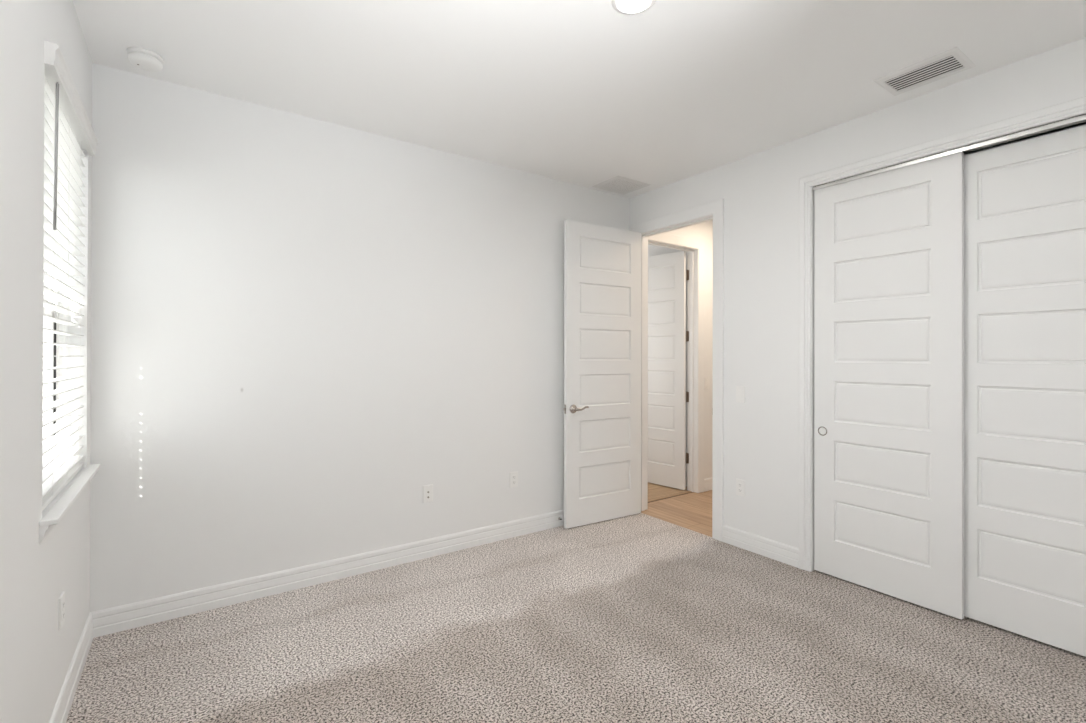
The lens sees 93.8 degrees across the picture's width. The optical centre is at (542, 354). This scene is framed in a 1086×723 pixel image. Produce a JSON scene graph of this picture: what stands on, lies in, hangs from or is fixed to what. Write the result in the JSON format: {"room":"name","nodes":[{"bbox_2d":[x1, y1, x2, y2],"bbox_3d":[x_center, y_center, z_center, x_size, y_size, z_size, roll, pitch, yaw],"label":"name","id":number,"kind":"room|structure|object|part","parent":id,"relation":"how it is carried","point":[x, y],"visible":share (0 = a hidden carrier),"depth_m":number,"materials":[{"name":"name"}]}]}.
{"room":"empty bedroom","nodes":[
{"label":"empty bedroom","id":0,"kind":"room"},
{"bbox_2d":[0,0,91,722],"bbox_3d":[-1.039,0.035,0.664,0.200,2.863,4.170,0,0,-35],"label":"wall","id":1,"kind":"structure","parent":0,"point":[36,657],"depth_m":1.49,"materials":[{"name":"white paint"}]},
{"bbox_2d":[58,591,64,630],"bbox_3d":[-1.750,0.932,1.850,0.010,0.115,0.070,0,0,-35],"label":"wall outlet","id":2,"kind":"object","parent":1,"relation":"attached to","point":[61,614],"visible":1,"depth_m":1.83,"materials":[{"name":"white plastic"}]},
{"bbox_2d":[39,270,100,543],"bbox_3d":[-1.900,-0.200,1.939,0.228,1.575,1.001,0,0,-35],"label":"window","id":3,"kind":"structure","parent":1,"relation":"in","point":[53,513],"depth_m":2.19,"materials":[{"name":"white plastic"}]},
{"bbox_3d":[-1.935,0.130,1.900,0.035,0.705,0.793,0,0,-35],"label":"sash","id":4,"kind":"part","parent":3,"relation":"part of","materials":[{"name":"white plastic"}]},
{"bbox_3d":[-1.950,-0.227,1.890,0.090,1.520,0.883,0,0,-35],"label":"frame","id":5,"kind":"part","parent":3,"relation":"part of","materials":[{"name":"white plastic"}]},
{"bbox_2d":[42,40,97,510],"bbox_3d":[-1.848,-0.241,1.964,0.096,1.502,0.903,0,0,-35],"label":"window blind","id":6,"kind":"object","parent":3,"relation":"attached to","point":[68,130],"visible":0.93,"depth_m":1.93,"materials":[{"name":"white plastic"}]},
{"bbox_3d":[-1.724,-0.223,1.754,0.053,1.429,0.001,0,0,-35],"label":"ladder cord","id":7,"kind":"part","parent":6,"relation":"part of","materials":[{"name":"white fabric"}]},
{"bbox_3d":[-1.879,-0.222,1.975,0.053,1.429,0.001,0,0,-35],"label":"ladder cord","id":8,"kind":"part","parent":6,"relation":"part of","materials":[{"name":"white fabric"}]},
{"bbox_3d":[-1.865,0.501,1.950,0.050,0.018,0.868,0,0,-35],"label":"rail","id":9,"kind":"part","parent":6,"relation":"part of","materials":[{"name":"white plastic"}]},
{"bbox_3d":[-2.045,-0.222,2.211,0.053,1.429,0.001,0,0,-35],"label":"ladder cord","id":10,"kind":"part","parent":6,"relation":"part of","materials":[{"name":"white fabric"}]},
{"bbox_3d":[-1.865,0.525,1.962,0.138,0.017,1.001,0,0,-35],"label":"sill","id":11,"kind":"part","parent":3,"relation":"part of","materials":[{"name":"white ceramic"}]},
{"bbox_2d":[49,613,92,722],"bbox_3d":[-0.989,1.286,0.771,0.015,0.120,4.050,0,0,-35],"label":"baseboard","id":12,"kind":"structure","parent":1,"relation":"attached to","point":[61,710],"depth_m":2.01,"materials":[{"name":"white wood"}]},
{"bbox_2d":[90,63,712,611],"bbox_3d":[0.587,0.049,4.433,7.200,2.863,0.120,0,0,-35],"label":"wall","id":13,"kind":"structure","parent":0,"point":[302,327],"depth_m":2.96,"materials":[{"name":"paint"}]},
{"bbox_2d":[90,510,563,637],"bbox_3d":[-0.693,1.295,3.447,3.579,0.120,0.015,0,0,-35],"label":"baseboard","id":14,"kind":"structure","parent":13,"relation":"attached to","point":[107,621],"depth_m":2.94,"materials":[{"name":"white wood"}]},
{"bbox_2d":[423,484,432,502],"bbox_3d":[-0.767,0.931,3.395,0.070,0.115,0.015,0,0,-35],"label":"wall outlet","id":15,"kind":"object","parent":13,"relation":"attached to","point":[427,489],"visible":1,"depth_m":3.39,"materials":[{"name":"white plastic"}]},
{"bbox_2d":[510,471,517,487],"bbox_3d":[-0.217,0.933,3.786,0.070,0.115,0.010,0,0,-35],"label":"wall outlet","id":16,"kind":"object","parent":13,"relation":"attached to","point":[513,475],"visible":1,"depth_m":3.78,"materials":[{"name":"white plastic"}]},
{"bbox_2d":[648,251,688,489],"bbox_3d":[1.183,0.159,5.370,0.048,2.395,0.782,0,0,-43],"label":"door","id":17,"kind":"structure","parent":13,"relation":"in","point":[668,275],"depth_m":5.24,"materials":[{"name":"white wood"}]},
{"bbox_2d":[648,233,704,492],"bbox_3d":[1.181,0.116,4.841,0.950,2.495,0.139,0,0,-35],"label":"door frame","id":18,"kind":"structure","parent":13,"relation":"attached to","point":[692,254],"depth_m":5.04,"materials":[{"name":"white wood"}]},
{"bbox_2d":[705,377,709,388],"bbox_3d":[1.649,0.287,5.099,0.070,0.115,0.012,0,0,-35],"label":"light switch","id":19,"kind":"object","parent":13,"relation":"attached to","point":[707,379],"visible":1,"depth_m":5.10,"materials":[{"name":"white plastic"}]},
{"bbox_2d":[704,478,711,491],"bbox_3d":[2.586,1.309,5.756,2.400,0.120,0.015,0,0,-35],"label":"baseboard","id":20,"kind":"structure","parent":13,"relation":"attached to","point":[707,482],"depth_m":5.09,"materials":[{"name":"white wood"}]},
{"bbox_2d":[66,482,1085,722],"bbox_3d":[0.999,1.420,4.005,7.010,0.120,7.050,0,0,-35],"label":"floor","id":21,"kind":"structure","parent":0,"point":[636,618],"depth_m":2.33,"materials":[{"name":"carpet"}]},
{"bbox_2d":[648,491,691,502],"bbox_3d":[1.165,1.363,4.856,0.760,0.008,0.066,0,0,-35],"label":"transition strip","id":22,"kind":"object","parent":21,"relation":"on","point":[684,492],"visible":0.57,"depth_m":4.87,"materials":[{"name":"beige wood"}]},
{"bbox_2d":[72,0,1085,197],"bbox_3d":[0.441,-1.450,1.783,3.899,0.120,4.290,0,0,-35],"label":"ceiling","id":23,"kind":"structure","parent":0,"point":[586,93],"depth_m":2.40,"materials":[{"name":"white paint"}]},
{"bbox_2d":[126,47,164,71],"bbox_3d":[-1.853,-1.368,2.372,0.140,0.050,0.140,0,0,-35],"label":"smoke detector","id":24,"kind":"object","parent":23,"relation":"attached to","point":[141,58],"visible":1,"depth_m":2.34,"materials":[{"name":"white plastic"}]},
{"bbox_2d":[592,176,649,194],"bbox_3d":[0.640,-1.379,4.160,0.362,0.009,0.310,0,0,-35],"label":"ceiling vent","id":25,"kind":"object","parent":23,"relation":"in","point":[618,184],"visible":1,"depth_m":4.14,"materials":[{"name":"white metal"}]},
{"bbox_2d":[611,0,655,14],"bbox_3d":[0.356,-1.388,1.991,0.176,0.012,0.176,0,0,-35],"label":"recessed light","id":26,"kind":"object","parent":23,"relation":"in","point":[627,7],"visible":1,"depth_m":2.02,"materials":[{"name":"white glass"}]},
{"bbox_2d":[873,47,975,95],"bbox_3d":[1.872,-1.381,2.504,0.261,0.009,0.342,0,0,-35],"label":"ceiling vent","id":27,"kind":"object","parent":23,"relation":"in","point":[953,61],"visible":1,"depth_m":2.48,"materials":[{"name":"white metal"}]},
{"bbox_2d":[648,245,686,486],"bbox_3d":[1.085,0.057,6.679,3.800,2.863,2.980,0,0,-35],"label":"wall","id":28,"kind":"structure","parent":0,"point":[653,250],"depth_m":5.42,"materials":[{"name":"white paint"}]},
{"bbox_2d":[630,37,1085,547],"bbox_3d":[1.983,0.048,2.866,0.120,2.863,4.050,0,0,-35],"label":"wall","id":29,"kind":"structure","parent":0,"point":[759,191],"depth_m":3.37,"materials":[{"name":"white paint"}]},
{"bbox_2d":[564,220,641,528],"bbox_3d":[0.519,0.154,4.142,0.803,2.395,0.093,0,0,-33],"label":"door","id":30,"kind":"structure","parent":29,"relation":"in","point":[602,264],"depth_m":4.12,"materials":[{"name":"white wood"}]},
{"bbox_3d":[0.308,0.420,3.963,0.135,0.035,0.022,0,0,-35],"label":"handle lever","id":31,"kind":"part","parent":30,"relation":"part of","materials":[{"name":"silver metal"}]},
{"bbox_2d":[629,199,723,541],"bbox_3d":[1.086,0.113,4.125,0.139,2.495,0.955,0,0,-35],"label":"door frame","id":32,"kind":"structure","parent":29,"relation":"attached to","point":[715,208],"depth_m":3.76,"materials":[{"name":"white wood"}]},
{"bbox_2d":[736,479,744,496],"bbox_3d":[1.393,0.940,3.586,0.010,0.115,0.070,0,0,-35],"label":"wall outlet","id":33,"kind":"object","parent":29,"relation":"attached to","point":[740,484],"visible":1,"depth_m":3.58,"materials":[{"name":"white plastic"}]},
{"bbox_2d":[723,525,798,567],"bbox_3d":[1.471,1.300,3.469,0.015,0.120,0.558,0,0,-35],"label":"baseboard","id":34,"kind":"structure","parent":29,"relation":"attached to","point":[787,554],"depth_m":3.44,"materials":[{"name":"white wood"}]},
{"bbox_2d":[799,96,1085,571],"bbox_3d":[2.149,0.117,2.615,0.137,2.483,1.620,0,0,-35],"label":"door frame","id":35,"kind":"structure","parent":29,"relation":"attached to","point":[1075,107],"depth_m":3.19,"materials":[{"name":"white wood"}]},
{"bbox_2d":[812,113,1085,190],"bbox_3d":[2.155,-1.043,2.622,0.097,0.026,1.470,0,0,-35],"label":"closet track","id":36,"kind":"object","parent":29,"relation":"attached to","point":[1081,118],"visible":0.7,"depth_m":2.53,"materials":[{"name":"silver metal"}]},
{"bbox_2d":[814,152,963,619],"bbox_3d":[1.929,0.157,2.898,0.040,2.383,0.741,0,0,-35],"label":"door","id":37,"kind":"structure","parent":36,"relation":"hanging from","point":[889,245],"depth_m":2.84,"materials":[{"name":"white wood"}]},
{"bbox_2d":[819,427,825,434],"bbox_3d":[1.732,0.474,3.150,0.001,0.045,0.045,0,0,-35],"label":"door pull","id":38,"kind":"object","parent":37,"relation":"on","point":[822,430],"depth_m":3.15,"materials":[{"name":"white plastic"}]},
{"bbox_3d":[2.157,-1.045,2.623,0.092,0.022,1.470,0,0,-35],"label":"rail","id":39,"kind":"part","parent":36,"relation":"part of","materials":[{"name":"silver metal"}]},
{"bbox_2d":[964,124,1085,656],"bbox_3d":[2.379,0.159,2.343,0.040,2.370,0.752,0,0,-35],"label":"door","id":40,"kind":"structure","parent":36,"relation":"hanging from","point":[1025,200],"depth_m":2.42,"materials":[{"name":"white wood"}]},
{"bbox_2d":[964,122,1085,154],"bbox_3d":[3.575,0.003,3.577,3.301,2.963,1.800,0,0,-35],"label":"wall","id":41,"kind":"structure","parent":0,"point":[1083,123],"depth_m":2.97,"materials":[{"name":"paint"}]}
]}

